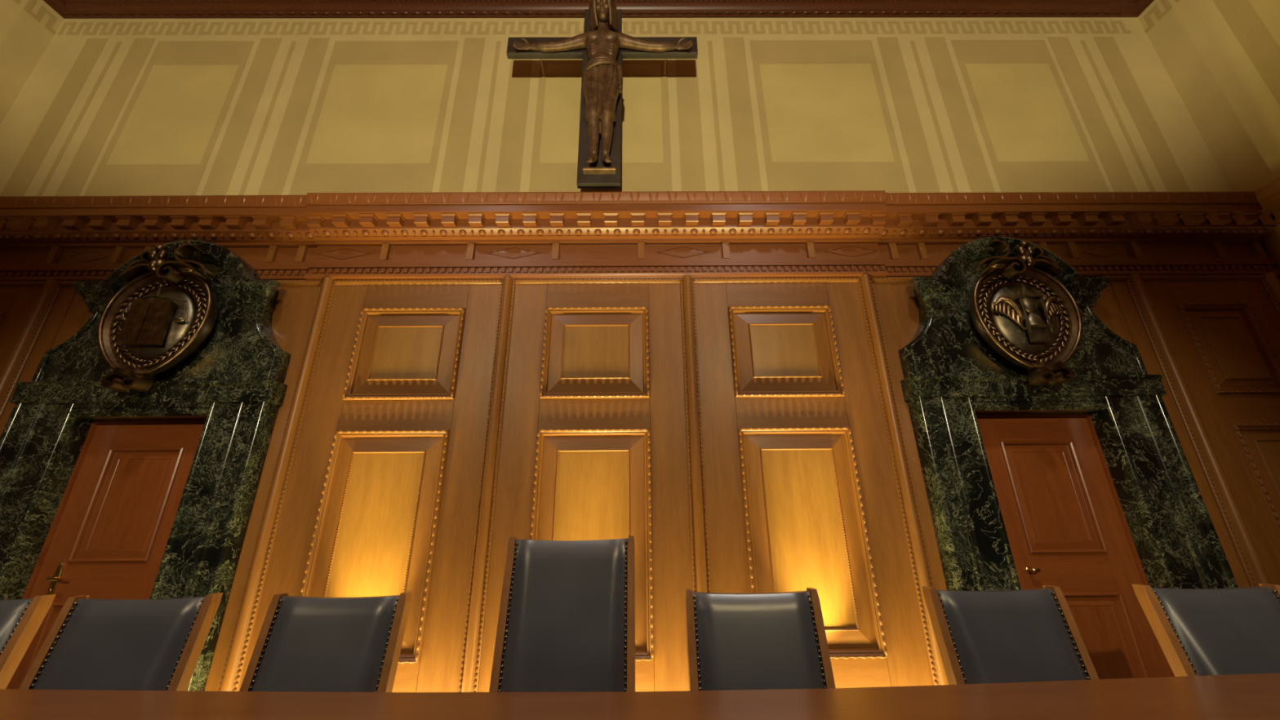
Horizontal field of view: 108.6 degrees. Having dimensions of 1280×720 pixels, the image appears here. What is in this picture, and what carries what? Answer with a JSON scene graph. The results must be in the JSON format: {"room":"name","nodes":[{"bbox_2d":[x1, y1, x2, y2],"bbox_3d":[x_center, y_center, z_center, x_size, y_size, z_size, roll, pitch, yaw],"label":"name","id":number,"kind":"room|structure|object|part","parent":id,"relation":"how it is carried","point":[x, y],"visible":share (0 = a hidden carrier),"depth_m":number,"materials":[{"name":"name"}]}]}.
{"room":"courtroom","nodes":[
{"label":"courtroom","id":0,"kind":"room"},
{"bbox_2d":[0,0,63,124],"bbox_3d":[-6.601,-2.787,-0.680,0.315,7.900,10.900,0,-20,0],"label":"wall","id":1,"kind":"structure","parent":0,"point":[27,27],"depth_m":4.86,"materials":[{"name":"beige paint"}]},
{"bbox_2d":[0,17,1279,692],"bbox_3d":[-0.376,-1.052,4.324,12.310,7.900,0.362,0,-20,0],"label":"wall","id":2,"kind":"structure","parent":0,"point":[748,435],"depth_m":3.95,"materials":[{"name":"beige paint"}]},
{"bbox_3d":[-5.729,-0.042,3.799,0.620,0.811,0.049,0,-20,0],"label":"carved moulding","id":3,"kind":"part","parent":2,"relation":"part of","materials":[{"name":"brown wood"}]},
{"bbox_3d":[-5.733,-0.525,4.001,0.618,0.234,0.030,0,-20,0],"label":"rail","id":4,"kind":"part","parent":2,"relation":"part of","materials":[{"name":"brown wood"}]},
{"bbox_3d":[-5.734,-0.659,4.032,1.090,0.040,0.062,0,-20,0],"label":"moulding","id":5,"kind":"part","parent":2,"relation":"part of","materials":[{"name":"brown wood"}]},
{"bbox_2d":[0,240,291,691],"bbox_3d":[-3.849,0.813,3.435,1.980,3.845,0.270,0,-20,0],"label":"door surround","id":6,"kind":"object","parent":2,"relation":"attached to","point":[234,381],"visible":0.8,"depth_m":3.53,"materials":[{"name":"green stone"}]},
{"bbox_2d":[5,419,205,688],"bbox_3d":[-3.883,1.580,3.317,1.036,2.322,0.136,0,-20,0],"label":"door","id":7,"kind":"structure","parent":6,"relation":"attached to","point":[107,538],"depth_m":3.47,"materials":[{"name":"brown wood"}]},
{"bbox_3d":[-3.879,2.081,3.144,0.580,0.762,0.032,0,-20,0],"label":"panel moulding","id":8,"kind":"part","parent":7,"relation":"part of","materials":[{"name":"brown wood"}]},
{"bbox_3d":[-4.165,1.582,3.283,0.147,0.244,0.075,0,-20,0],"label":"handle","id":9,"kind":"part","parent":7,"relation":"part of","materials":[{"name":"gold metal"}]},
{"bbox_3d":[-3.883,1.609,3.339,0.580,0.258,0.045,0,-20,0],"label":"rail","id":10,"kind":"part","parent":7,"relation":"part of","materials":[{"name":"brown wood"}]},
{"bbox_3d":[-3.887,1.087,3.500,0.580,0.835,0.032,0,-20,0],"label":"panel moulding","id":11,"kind":"part","parent":7,"relation":"part of","materials":[{"name":"brown wood"}]},
{"bbox_3d":[-3.887,1.096,3.526,0.400,0.655,0.039,0,-20,0],"label":"panel","id":12,"kind":"part","parent":7,"relation":"part of","materials":[{"name":"brown wood"}]},
{"bbox_3d":[-3.892,0.610,3.696,0.580,0.195,0.045,0,-20,0],"label":"rail","id":13,"kind":"part","parent":7,"relation":"part of","materials":[{"name":"brown wood"}]},
{"bbox_2d":[97,242,217,391],"bbox_3d":[-3.858,-0.349,3.676,0.844,1.239,0.278,0,-20,0],"label":"medallion","id":14,"kind":"object","parent":6,"relation":"attached to","point":[166,310],"visible":1,"depth_m":3.64,"materials":[{"name":"brown metal"}]},
{"bbox_3d":[-3.858,-0.292,3.721,0.830,0.928,0.154,0,-20,0],"label":"dish","id":15,"kind":"part","parent":14,"relation":"part of","materials":[{"name":"brown metal"}]},
{"bbox_3d":[-3.930,-0.670,4.044,2.269,0.040,0.062,0,-20,0],"label":"moulding","id":16,"kind":"part","parent":2,"relation":"part of","materials":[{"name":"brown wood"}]},
{"bbox_3d":[-1.929,1.291,3.340,0.562,1.250,0.016,0,-20,0],"label":"bead moulding","id":17,"kind":"part","parent":2,"relation":"part of","materials":[{"name":"brown wood"}]},
{"bbox_3d":[-1.929,1.291,3.340,0.886,1.574,0.049,0,-20,0],"label":"carved moulding","id":18,"kind":"part","parent":2,"relation":"part of","materials":[{"name":"brown wood"}]},
{"bbox_3d":[-1.937,0.442,3.672,0.884,0.246,0.030,0,-20,0],"label":"rail","id":19,"kind":"part","parent":2,"relation":"part of","materials":[{"name":"brown wood"}]},
{"bbox_3d":[-1.941,-0.066,3.825,0.886,0.811,0.049,0,-20,0],"label":"carved moulding","id":20,"kind":"part","parent":2,"relation":"part of","materials":[{"name":"brown wood"}]},
{"bbox_3d":[-1.920,2.271,3.018,0.884,0.486,0.030,0,-20,0],"label":"rail","id":21,"kind":"part","parent":2,"relation":"part of","materials":[{"name":"brown wood"}]},
{"bbox_3d":[-1.941,-0.065,3.825,0.562,0.487,0.016,0,-20,0],"label":"bead moulding","id":22,"kind":"part","parent":2,"relation":"part of","materials":[{"name":"brown wood"}]},
{"bbox_3d":[-1.945,-0.549,4.027,0.884,0.234,0.030,0,-20,0],"label":"rail","id":23,"kind":"part","parent":2,"relation":"part of","materials":[{"name":"brown wood"}]},
{"bbox_3d":[-1.946,-0.683,4.058,1.450,0.040,0.062,0,-20,0],"label":"moulding","id":24,"kind":"part","parent":2,"relation":"part of","materials":[{"name":"brown wood"}]},
{"bbox_3d":[-0.355,1.281,3.351,0.562,1.250,0.016,0,-20,0],"label":"bead moulding","id":25,"kind":"part","parent":2,"relation":"part of","materials":[{"name":"brown wood"}]},
{"bbox_3d":[-0.355,1.281,3.350,0.886,1.574,0.049,0,-20,0],"label":"carved moulding","id":26,"kind":"part","parent":2,"relation":"part of","materials":[{"name":"brown wood"}]},
{"bbox_3d":[-0.363,0.432,3.683,0.884,0.246,0.030,0,-20,0],"label":"rail","id":27,"kind":"part","parent":2,"relation":"part of","materials":[{"name":"brown wood"}]},
{"bbox_3d":[-0.367,-0.076,3.835,0.886,0.811,0.049,0,-20,0],"label":"carved moulding","id":28,"kind":"part","parent":2,"relation":"part of","materials":[{"name":"brown wood"}]},
{"bbox_3d":[-0.367,-0.075,3.836,0.562,0.487,0.016,0,-20,0],"label":"bead moulding","id":29,"kind":"part","parent":2,"relation":"part of","materials":[{"name":"brown wood"}]},
{"bbox_3d":[-0.371,-0.559,4.037,0.884,0.234,0.030,0,-20,0],"label":"rail","id":30,"kind":"part","parent":2,"relation":"part of","materials":[{"name":"brown wood"}]},
{"bbox_3d":[-0.372,-0.693,4.069,1.450,0.040,0.062,0,-20,0],"label":"moulding","id":31,"kind":"part","parent":2,"relation":"part of","materials":[{"name":"brown wood"}]},
{"bbox_2d":[43,0,1154,18],"bbox_3d":[-0.389,-5.336,2.257,12.330,0.625,6.660,0,-20,0],"label":"ceiling","id":32,"kind":"structure","parent":2,"relation":"attached to","point":[67,9],"depth_m":5.23,"materials":[{"name":"brown wood"}]},
{"bbox_3d":[-6.364,-5.303,2.202,0.380,0.625,6.630,0,-20,0],"label":"cornice moulding","id":33,"kind":"part","parent":32,"relation":"part of","materials":[{"name":"brown wood"}]},
{"bbox_3d":[5.585,-5.379,2.284,0.380,0.625,6.630,0,-20,0],"label":"cornice moulding","id":34,"kind":"part","parent":32,"relation":"part of","materials":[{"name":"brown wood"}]},
{"bbox_2d":[506,0,697,188],"bbox_3d":[-0.374,-2.612,4.449,1.917,2.250,0.676,0,-20,0],"label":"crucifix","id":35,"kind":"object","parent":2,"relation":"attached to","point":[602,45],"visible":1,"depth_m":4.39,"materials":[{"name":"brown wood"}]},
{"bbox_2d":[0,177,1279,281],"bbox_3d":[-0.365,-1.913,1.829,12.330,0.760,5.160,0,-20,0],"label":"trim","id":36,"kind":"structure","parent":2,"relation":"attached to","point":[697,234],"depth_m":4.10,"materials":[{"name":"brown wood"}]},
{"bbox_3d":[-5.280,-0.938,4.147,0.058,0.172,0.042,0,-20,0],"label":"frieze post","id":37,"kind":"part","parent":36,"relation":"part of","materials":[{"name":"brown wood"}]},
{"bbox_3d":[-4.705,-0.941,4.151,0.058,0.172,0.042,0,-20,0],"label":"frieze post","id":38,"kind":"part","parent":36,"relation":"part of","materials":[{"name":"brown wood"}]},
{"bbox_3d":[-4.445,-0.943,4.153,0.058,0.172,0.042,0,-20,0],"label":"frieze post","id":39,"kind":"part","parent":36,"relation":"part of","materials":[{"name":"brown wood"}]},
{"bbox_3d":[-4.730,-1.067,4.087,3.600,0.760,0.302,0,-20,0],"label":"entablature moulding","id":40,"kind":"part","parent":36,"relation":"part of","materials":[{"name":"brown wood"}]},
{"bbox_3d":[-3.325,-0.950,4.160,0.058,0.172,0.042,0,-20,0],"label":"frieze post","id":41,"kind":"part","parent":36,"relation":"part of","materials":[{"name":"brown wood"}]},
{"bbox_3d":[-3.060,-0.952,4.162,0.058,0.172,0.042,0,-20,0],"label":"frieze post","id":42,"kind":"part","parent":36,"relation":"part of","materials":[{"name":"brown wood"}]},
{"bbox_3d":[-2.292,-0.966,4.141,0.058,0.172,0.042,0,-20,0],"label":"frieze post","id":43,"kind":"part","parent":36,"relation":"part of","materials":[{"name":"brown wood"}]},
{"bbox_3d":[-1.525,-0.971,4.146,0.058,0.172,0.042,0,-20,0],"label":"frieze post","id":44,"kind":"part","parent":36,"relation":"part of","materials":[{"name":"brown wood"}]},
{"bbox_3d":[-0.760,-0.976,4.152,0.058,0.172,0.042,0,-20,0],"label":"frieze post","id":45,"kind":"part","parent":36,"relation":"part of","materials":[{"name":"brown wood"}]},
{"bbox_3d":[-0.375,-1.100,4.103,5.110,0.760,0.330,0,-20,0],"label":"entablature moulding","id":46,"kind":"part","parent":36,"relation":"part of","materials":[{"name":"brown wood"}]},
{"bbox_3d":[0.010,-0.981,4.157,0.058,0.172,0.042,0,-20,0],"label":"frieze post","id":47,"kind":"part","parent":36,"relation":"part of","materials":[{"name":"brown wood"}]},
{"bbox_3d":[0.775,-0.986,4.162,0.058,0.172,0.042,0,-20,0],"label":"frieze post","id":48,"kind":"part","parent":36,"relation":"part of","materials":[{"name":"brown wood"}]},
{"bbox_3d":[1.542,-0.991,4.168,0.058,0.172,0.042,0,-20,0],"label":"frieze post","id":49,"kind":"part","parent":36,"relation":"part of","materials":[{"name":"brown wood"}]},
{"bbox_3d":[2.310,-0.986,4.199,0.058,0.172,0.042,0,-20,0],"label":"frieze post","id":50,"kind":"part","parent":36,"relation":"part of","materials":[{"name":"brown wood"}]},
{"bbox_3d":[2.575,-0.988,4.201,0.058,0.172,0.042,0,-20,0],"label":"frieze post","id":51,"kind":"part","parent":36,"relation":"part of","materials":[{"name":"brown wood"}]},
{"bbox_3d":[3.695,-0.995,4.209,0.058,0.172,0.042,0,-20,0],"label":"frieze post","id":52,"kind":"part","parent":36,"relation":"part of","materials":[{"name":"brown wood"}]},
{"bbox_3d":[3.955,-0.996,4.211,0.058,0.172,0.042,0,-20,0],"label":"frieze post","id":53,"kind":"part","parent":36,"relation":"part of","materials":[{"name":"brown wood"}]},
{"bbox_3d":[3.980,-1.123,4.146,3.600,0.760,0.302,0,-20,0],"label":"entablature moulding","id":54,"kind":"part","parent":36,"relation":"part of","materials":[{"name":"brown wood"}]},
{"bbox_3d":[4.530,-1.000,4.215,0.058,0.172,0.042,0,-20,0],"label":"frieze post","id":55,"kind":"part","parent":36,"relation":"part of","materials":[{"name":"brown wood"}]},
{"bbox_3d":[5.295,-1.005,4.220,0.058,0.172,0.042,0,-20,0],"label":"frieze post","id":56,"kind":"part","parent":36,"relation":"part of","materials":[{"name":"brown wood"}]},
{"bbox_3d":[5.665,-1.007,4.222,0.058,0.172,0.042,0,-20,0],"label":"frieze post","id":57,"kind":"part","parent":36,"relation":"part of","materials":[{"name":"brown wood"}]},
{"bbox_3d":[5.666,-1.995,1.748,0.270,0.760,4.900,0,-20,0],"label":"entablature moulding","id":58,"kind":"part","parent":36,"relation":"part of","materials":[{"name":"brown wood"}]},
{"bbox_3d":[-0.346,2.261,3.029,0.884,0.486,0.030,0,-20,0],"label":"rail","id":59,"kind":"part","parent":2,"relation":"part of","materials":[{"name":"brown wood"}]},
{"bbox_3d":[1.202,-0.703,4.079,1.450,0.040,0.062,0,-20,0],"label":"moulding","id":60,"kind":"part","parent":2,"relation":"part of","materials":[{"name":"brown wood"}]},
{"bbox_3d":[1.203,-0.569,4.048,0.884,0.234,0.030,0,-20,0],"label":"rail","id":61,"kind":"part","parent":2,"relation":"part of","materials":[{"name":"brown wood"}]},
{"bbox_3d":[1.207,-0.085,3.847,0.562,0.487,0.016,0,-20,0],"label":"bead moulding","id":62,"kind":"part","parent":2,"relation":"part of","materials":[{"name":"brown wood"}]},
{"bbox_3d":[1.207,-0.086,3.846,0.886,0.811,0.049,0,-20,0],"label":"carved moulding","id":63,"kind":"part","parent":2,"relation":"part of","materials":[{"name":"brown wood"}]},
{"bbox_3d":[1.211,0.422,3.694,0.884,0.246,0.030,0,-20,0],"label":"rail","id":64,"kind":"part","parent":2,"relation":"part of","materials":[{"name":"brown wood"}]},
{"bbox_3d":[1.219,1.271,3.362,0.562,1.250,0.016,0,-20,0],"label":"bead moulding","id":65,"kind":"part","parent":2,"relation":"part of","materials":[{"name":"brown wood"}]},
{"bbox_3d":[1.219,1.271,3.361,0.886,1.574,0.049,0,-20,0],"label":"carved moulding","id":66,"kind":"part","parent":2,"relation":"part of","materials":[{"name":"brown wood"}]},
{"bbox_3d":[1.227,2.251,3.040,0.884,0.486,0.030,0,-20,0],"label":"rail","id":67,"kind":"part","parent":2,"relation":"part of","materials":[{"name":"brown wood"}]},
{"bbox_3d":[3.185,-0.715,4.093,2.269,0.040,0.062,0,-20,0],"label":"moulding","id":68,"kind":"part","parent":2,"relation":"part of","materials":[{"name":"brown wood"}]},
{"bbox_2d":[898,236,1238,591],"bbox_3d":[3.131,0.769,3.483,1.980,3.845,0.270,0,-20,0],"label":"door surround","id":69,"kind":"object","parent":2,"relation":"attached to","point":[952,375],"visible":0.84,"depth_m":3.55,"materials":[{"name":"green stone"}]},
{"bbox_2d":[968,239,1082,386],"bbox_3d":[3.122,-0.393,3.724,0.844,1.239,0.278,0,-20,0],"label":"medallion","id":70,"kind":"object","parent":69,"relation":"attached to","point":[1028,317],"visible":1,"depth_m":3.69,"materials":[{"name":"brown metal"}]},
{"bbox_3d":[3.122,-0.337,3.769,0.830,0.928,0.154,0,-20,0],"label":"dish","id":71,"kind":"part","parent":70,"relation":"part of","materials":[{"name":"brown metal"}]},
{"bbox_2d":[976,413,1174,679],"bbox_3d":[3.177,1.537,3.370,1.036,2.322,0.126,0,-20,0],"label":"door","id":72,"kind":"structure","parent":69,"relation":"attached to","point":[1067,528],"depth_m":3.47,"materials":[{"name":"brown wood"}]},
{"bbox_3d":[3.168,0.565,3.745,0.580,0.195,0.045,0,-20,0],"label":"rail","id":73,"kind":"part","parent":72,"relation":"part of","materials":[{"name":"brown wood"}]},
{"bbox_3d":[2.861,1.525,3.341,0.070,0.044,0.068,0,-20,0],"label":"handle","id":74,"kind":"part","parent":72,"relation":"part of","materials":[{"name":"gold metal"}]},
{"bbox_3d":[3.172,1.051,3.574,0.400,0.655,0.039,0,-20,0],"label":"panel","id":75,"kind":"part","parent":72,"relation":"part of","materials":[{"name":"brown wood"}]},
{"bbox_3d":[3.172,1.042,3.548,0.580,0.835,0.032,0,-20,0],"label":"panel moulding","id":76,"kind":"part","parent":72,"relation":"part of","materials":[{"name":"brown wood"}]},
{"bbox_3d":[3.177,1.565,3.387,0.580,0.258,0.045,0,-20,0],"label":"rail","id":77,"kind":"part","parent":72,"relation":"part of","materials":[{"name":"brown wood"}]},
{"bbox_3d":[3.181,2.046,3.218,0.400,0.582,0.039,0,-20,0],"label":"panel","id":78,"kind":"part","parent":72,"relation":"part of","materials":[{"name":"brown wood"}]},
{"bbox_3d":[3.181,2.037,3.192,0.580,0.762,0.032,0,-20,0],"label":"panel moulding","id":79,"kind":"part","parent":72,"relation":"part of","materials":[{"name":"brown wood"}]},
{"bbox_3d":[4.989,-0.727,4.105,1.090,0.040,0.062,0,-20,0],"label":"moulding","id":80,"kind":"part","parent":2,"relation":"part of","materials":[{"name":"brown wood"}]},
{"bbox_3d":[4.990,-0.593,4.074,0.618,0.234,0.030,0,-20,0],"label":"rail","id":81,"kind":"part","parent":2,"relation":"part of","materials":[{"name":"brown wood"}]},
{"bbox_3d":[4.995,-0.110,3.872,0.620,0.811,0.049,0,-20,0],"label":"carved moulding","id":82,"kind":"part","parent":2,"relation":"part of","materials":[{"name":"brown wood"}]},
{"bbox_3d":[4.995,-0.109,3.873,0.380,0.571,0.016,0,-20,0],"label":"bead moulding","id":83,"kind":"part","parent":2,"relation":"part of","materials":[{"name":"brown wood"}]},
{"bbox_3d":[4.999,0.398,3.720,0.618,0.246,0.030,0,-20,0],"label":"rail","id":84,"kind":"part","parent":2,"relation":"part of","materials":[{"name":"brown wood"}]},
{"bbox_3d":[5.007,1.247,3.387,0.620,1.574,0.049,0,-20,0],"label":"carved moulding","id":85,"kind":"part","parent":2,"relation":"part of","materials":[{"name":"brown wood"}]},
{"bbox_3d":[5.007,1.247,3.388,0.380,1.334,0.016,0,-20,0],"label":"bead moulding","id":86,"kind":"part","parent":2,"relation":"part of","materials":[{"name":"brown wood"}]},
{"bbox_2d":[1137,0,1279,270],"bbox_3d":[5.894,-2.866,-0.594,0.315,7.900,10.900,0,-20,0],"label":"wall","id":87,"kind":"structure","parent":0,"point":[1221,58],"depth_m":4.49,"materials":[{"name":"beige paint"}]},
{"bbox_3d":[-0.320,1.020,-1.906,12.910,0.200,11.100,0,-20,0],"label":"floor","id":88,"kind":"structure","parent":0,"visible":0},
{"bbox_2d":[0,594,56,688],"bbox_3d":[-2.924,1.532,1.573,0.590,1.222,0.637,1,-20,-5],"label":"chair","id":89,"kind":"object","parent":88,"relation":"on","point":[20,620],"visible":1,"depth_m":1.99,"materials":[{"name":"leather"}]},
{"bbox_2d":[18,592,222,690],"bbox_3d":[-2.166,1.527,1.578,0.590,1.222,0.637,1,-20,-5],"label":"chair","id":90,"kind":"object","parent":88,"relation":"on","point":[91,643],"visible":0.78,"depth_m":1.93,"materials":[{"name":"leather"}]},
{"bbox_3d":[-2.460,1.586,1.734,0.034,1.222,0.250,1,-20,-5],"label":"post","id":91,"kind":"part","parent":90,"relation":"part of","materials":[{"name":"brown wood"}]},
{"bbox_3d":[-1.907,1.599,1.784,0.034,1.222,0.250,1,-20,-5],"label":"post","id":92,"kind":"part","parent":90,"relation":"part of","materials":[{"name":"brown wood"}]},
{"bbox_2d":[239,591,412,692],"bbox_3d":[-1.318,1.522,1.583,0.590,1.222,0.637,0,-20,0],"label":"chair","id":93,"kind":"object","parent":88,"relation":"on","point":[318,644],"visible":0.81,"depth_m":1.93,"materials":[{"name":"leather"}]},
{"bbox_3d":[-1.597,1.589,1.763,0.034,1.222,0.250,0,-20,0],"label":"post","id":94,"kind":"part","parent":93,"relation":"part of","materials":[{"name":"brown wood"}]},
{"bbox_3d":[-1.041,1.585,1.767,0.034,1.222,0.250,0,-20,0],"label":"post","id":95,"kind":"part","parent":93,"relation":"part of","materials":[{"name":"brown wood"}]},
{"bbox_2d":[488,535,635,692],"bbox_3d":[-0.312,1.415,1.648,0.590,1.450,0.679,0,-20,0],"label":"chair","id":96,"kind":"object","parent":88,"relation":"on","point":[566,619],"visible":0.88,"depth_m":1.97,"materials":[{"name":"leather"}]},
{"bbox_3d":[-0.591,1.482,1.828,0.034,1.450,0.292,0,-20,0],"label":"post","id":97,"kind":"part","parent":96,"relation":"part of","materials":[{"name":"brown wood"}]},
{"bbox_3d":[-0.035,1.478,1.832,0.034,1.450,0.292,0,-20,0],"label":"post","id":98,"kind":"part","parent":96,"relation":"part of","materials":[{"name":"brown wood"}]},
{"bbox_2d":[0,672,1279,719],"bbox_3d":[-0.238,1.512,1.163,7.000,0.940,1.010,0,-20,0],"label":"bench","id":99,"kind":"object","parent":88,"relation":"on","point":[1256,696],"visible":1,"depth_m":1.52,"materials":[{"name":"brown wood"}]},
{"bbox_2d":[684,587,835,690],"bbox_3d":[0.502,1.510,1.595,0.590,1.222,0.637,0,-20,0],"label":"chair","id":100,"kind":"object","parent":88,"relation":"on","point":[760,641],"visible":0.8,"depth_m":1.94,"materials":[{"name":"leather"}]},
{"bbox_3d":[0.223,1.577,1.776,0.034,1.222,0.250,0,-20,0],"label":"post","id":101,"kind":"part","parent":100,"relation":"part of","materials":[{"name":"brown wood"}]},
{"bbox_3d":[0.779,1.574,1.779,0.034,1.222,0.250,0,-20,0],"label":"post","id":102,"kind":"part","parent":100,"relation":"part of","materials":[{"name":"brown wood"}]},
{"bbox_2d":[921,585,1098,684],"bbox_3d":[1.589,1.503,1.603,0.590,1.222,0.637,0,-20,0],"label":"chair","id":103,"kind":"object","parent":88,"relation":"on","point":[1022,635],"visible":0.74,"depth_m":1.95,"materials":[{"name":"leather"}]},
{"bbox_3d":[1.310,1.570,1.783,0.034,1.222,0.250,0,-20,0],"label":"post","id":104,"kind":"part","parent":103,"relation":"part of","materials":[{"name":"brown wood"}]},
{"bbox_3d":[1.866,1.567,1.787,0.034,1.222,0.250,0,-20,0],"label":"post","id":105,"kind":"part","parent":103,"relation":"part of","materials":[{"name":"brown wood"}]},
{"bbox_2d":[1131,583,1279,676],"bbox_3d":[2.553,1.497,1.610,0.590,1.222,0.637,-1,-20,2],"label":"chair","id":106,"kind":"object","parent":88,"relation":"on","point":[1199,632],"visible":0.69,"depth_m":1.98,"materials":[{"name":"leather"}]},
{"bbox_3d":[2.285,1.569,1.803,0.034,1.222,0.250,-1,-20,2],"label":"post","id":107,"kind":"part","parent":106,"relation":"part of","materials":[{"name":"brown wood"}]},
{"bbox_3d":[2.840,1.556,1.780,0.034,1.222,0.250,-1,-20,2],"label":"post","id":108,"kind":"part","parent":106,"relation":"part of","materials":[{"name":"brown wood"}]}
]}

